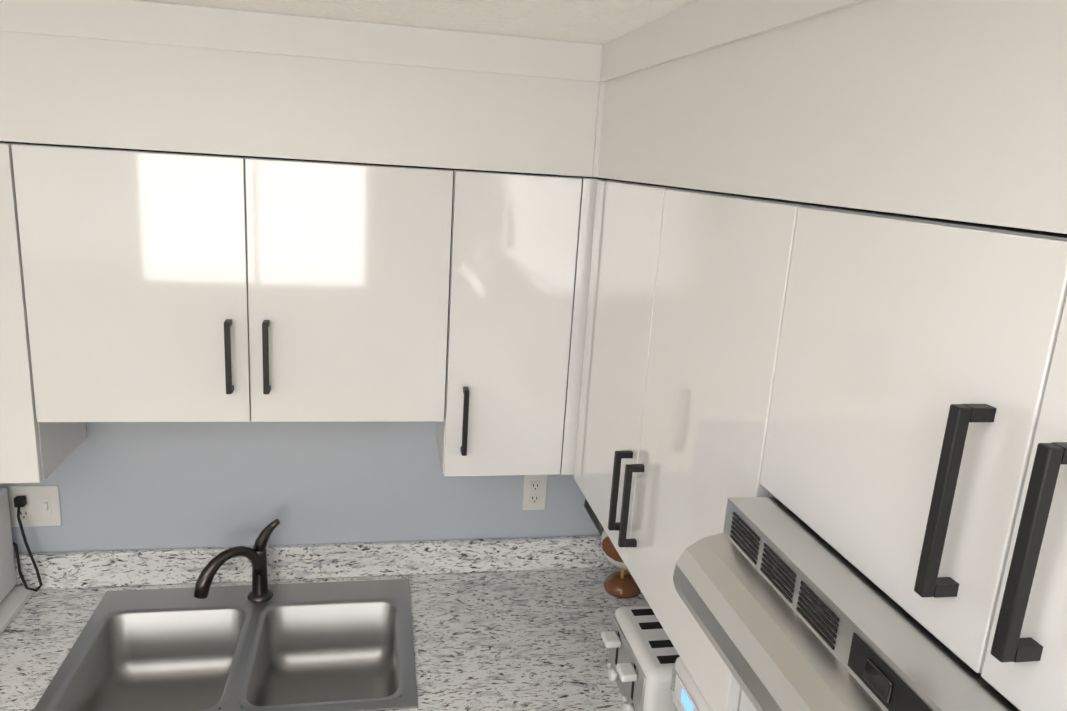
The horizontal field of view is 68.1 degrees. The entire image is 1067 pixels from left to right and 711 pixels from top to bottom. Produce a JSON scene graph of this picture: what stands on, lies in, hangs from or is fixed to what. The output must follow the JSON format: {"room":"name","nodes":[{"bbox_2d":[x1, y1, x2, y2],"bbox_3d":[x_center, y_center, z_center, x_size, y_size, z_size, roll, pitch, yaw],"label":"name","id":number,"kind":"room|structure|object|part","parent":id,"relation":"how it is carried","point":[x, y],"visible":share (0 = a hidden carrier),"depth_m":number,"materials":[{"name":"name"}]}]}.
{"room":"kitchen","nodes":[
{"label":"kitchen","id":0,"kind":"room"},
{"bbox_2d":[0,175,622,553],"bbox_3d":[-1.095,0.355,2.162,3.142,2.380,0.100,1,14,-11],"label":"wall","id":1,"kind":"structure","parent":0,"point":[144,485],"depth_m":2.18,"materials":[{"name":"paint"}]},
{"bbox_2d":[7,486,61,591],"bbox_3d":[-1.314,0.481,2.070,0.128,0.278,0.053,1,14,-11],"label":"electrical outlet","id":2,"kind":"object","parent":1,"relation":"attached to","point":[33,506],"visible":1,"depth_m":2.07,"materials":[{"name":"white plastic"}]},
{"bbox_2d":[0,141,86,482],"bbox_3d":[-1.436,-0.108,1.746,0.668,0.739,0.331,1,14,-11],"label":"upper cabinet","id":3,"kind":"object","parent":1,"relation":"attached to","point":[32,450],"visible":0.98,"depth_m":1.72,"materials":[{"name":"white wood"}]},
{"bbox_2d":[11,144,452,421],"bbox_3d":[-0.662,-0.166,1.882,0.898,0.596,0.331,1,14,-11],"label":"upper cabinet","id":4,"kind":"object","parent":1,"relation":"attached to","point":[166,286],"visible":1,"depth_m":1.75,"materials":[{"name":"white wood"}]},
{"bbox_2d":[435,168,601,475],"bbox_3d":[-0.055,-0.087,2.021,0.345,0.739,0.331,1,14,-11],"label":"upper cabinet","id":5,"kind":"object","parent":1,"relation":"attached to","point":[513,247],"depth_m":1.89,"materials":[{"name":"white wood"}]},
{"bbox_3d":[0.114,-0.056,1.937,0.046,0.739,0.016,1,14,-11],"label":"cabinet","id":6,"kind":"part","parent":5,"relation":"part of","materials":[{"name":"white wood"}]},
{"bbox_2d":[522,475,547,509],"bbox_3d":[0.004,0.404,2.332,0.070,0.115,0.007,1,14,-11],"label":"electrical outlet","id":7,"kind":"object","parent":1,"relation":"attached to","point":[534,491],"visible":0.96,"depth_m":2.33,"materials":[{"name":"white plastic"}]},
{"bbox_2d":[136,0,696,44],"bbox_3d":[-1.370,-0.165,-0.996,4.932,0.100,5.750,1,14,-11],"label":"ceiling","id":8,"kind":"structure","parent":0,"point":[601,22],"depth_m":1.52,"materials":[{"name":"white paint"}]},
{"bbox_2d":[0,0,595,176],"bbox_3d":[-1.040,-0.607,1.709,3.033,0.288,0.303,1,14,-11],"label":"soffit","id":9,"kind":"structure","parent":8,"relation":"attached to","point":[127,74],"depth_m":1.67,"materials":[{"name":"white paint"}]},
{"bbox_2d":[588,0,1066,233],"bbox_3d":[0.540,-0.248,0.659,0.335,0.288,2.430,1,14,-11],"label":"soffit","id":10,"kind":"structure","parent":8,"relation":"attached to","point":[955,110],"depth_m":0.85,"materials":[{"name":"white paint"}]},
{"bbox_3d":[-1.524,2.239,-0.405,4.932,0.100,5.750,1,14,-11],"label":"floor","id":11,"kind":"structure","parent":0,"visible":0},
{"bbox_3d":[-0.733,1.178,2.045,0.912,0.881,0.656,1,14,-11],"label":"base cabinet","id":12,"kind":"object","parent":11,"relation":"on","visible":0},
{"bbox_2d":[0,535,608,710],"bbox_3d":[-0.716,0.683,1.912,2.281,0.140,0.672,1,14,-11],"label":"countertop","id":13,"kind":"structure","parent":12,"relation":"on","point":[35,644],"depth_m":2.11,"materials":[{"name":"stone"}]},
{"bbox_2d":[0,586,34,634],"bbox_3d":[-1.571,0.665,1.851,0.580,0.016,0.412,1,14,-11],"label":"board","id":14,"kind":"object","parent":13,"relation":"on","point":[14,601],"visible":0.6,"depth_m":2.02,"materials":[{"name":"white plastic"}]},
{"bbox_2d":[0,488,16,602],"bbox_3d":[-1.588,0.510,1.851,0.538,0.283,0.323,1,14,-11],"label":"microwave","id":15,"kind":"object","parent":14,"relation":"on","point":[8,581],"visible":0.92,"depth_m":2.02,"materials":[{"name":"white plastic"}]},
{"bbox_2d":[33,579,417,710],"bbox_3d":[-0.705,0.791,1.955,0.800,0.182,0.547,1,14,-11],"label":"sink","id":16,"kind":"object","parent":13,"relation":"in","point":[335,646],"visible":1,"depth_m":2.06,"materials":[{"name":"silver metal"}]},
{"bbox_2d":[194,519,279,602],"bbox_3d":[-0.767,0.550,2.059,0.200,0.228,0.156,1,14,-11],"label":"faucet","id":17,"kind":"object","parent":13,"relation":"on","point":[256,555],"visible":1,"depth_m":2.08,"materials":[{"name":"brown metal"}]},
{"bbox_2d":[440,663,625,710],"bbox_3d":[0.199,0.855,1.451,0.661,0.140,0.630,1,14,-11],"label":"countertop","id":18,"kind":"structure","parent":12,"relation":"on","point":[549,688],"depth_m":1.83,"materials":[{"name":"stone"}]},
{"bbox_2d":[601,605,679,710],"bbox_3d":[0.302,0.713,1.792,0.272,0.185,0.270,1,14,-11],"label":"toaster","id":19,"kind":"object","parent":18,"relation":"on","point":[643,655],"visible":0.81,"depth_m":1.72,"materials":[{"name":"white plastic"}]},
{"bbox_2d":[670,657,711,710],"bbox_3d":[0.377,0.734,1.460,0.265,0.310,0.184,1,14,-11],"label":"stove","id":20,"kind":"object","parent":18,"relation":"on","point":[686,694],"visible":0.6,"depth_m":1.43,"materials":[{"name":"white metal"}]},
{"bbox_2d":[424,535,648,662],"bbox_3d":[0.076,0.693,2.079,0.661,0.140,0.510,1,14,-11],"label":"countertop","id":21,"kind":"structure","parent":12,"relation":"on","point":[512,624],"depth_m":2.23,"materials":[{"name":"stone"}]},
{"bbox_2d":[584,498,640,598],"bbox_3d":[0.251,0.495,2.264,0.188,0.374,0.179,1,14,-11],"label":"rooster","id":22,"kind":"object","parent":21,"relation":"on","point":[622,584],"visible":0.17,"depth_m":2.26,"materials":[{"name":"brown ceramic"}]},
{"bbox_3d":[0.922,1.072,-0.228,0.100,2.380,5.550,1,14,-11],"label":"wall","id":23,"kind":"structure","parent":0,"visible":0},
{"bbox_2d":[574,180,847,710],"bbox_3d":[0.353,0.067,1.500,0.363,0.739,0.913,1,14,-11],"label":"upper cabinet","id":24,"kind":"object","parent":23,"relation":"attached to","point":[686,298],"visible":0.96,"depth_m":1.31,"materials":[{"name":"white wood"}]},
{"bbox_2d":[760,206,1066,710],"bbox_3d":[0.525,0.095,0.637,0.363,0.360,0.804,1,14,-11],"label":"upper cabinet","id":25,"kind":"object","parent":23,"relation":"attached to","point":[914,464],"visible":1,"depth_m":0.70,"materials":[{"name":"white wood"}]},
{"bbox_2d":[673,497,1019,710],"bbox_3d":[0.470,0.354,0.675,0.447,0.162,0.770,1,14,-11],"label":"range hood","id":26,"kind":"object","parent":25,"relation":"attached to","point":[789,610],"visible":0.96,"depth_m":0.79,"materials":[{"name":"silver metal"}]}
]}

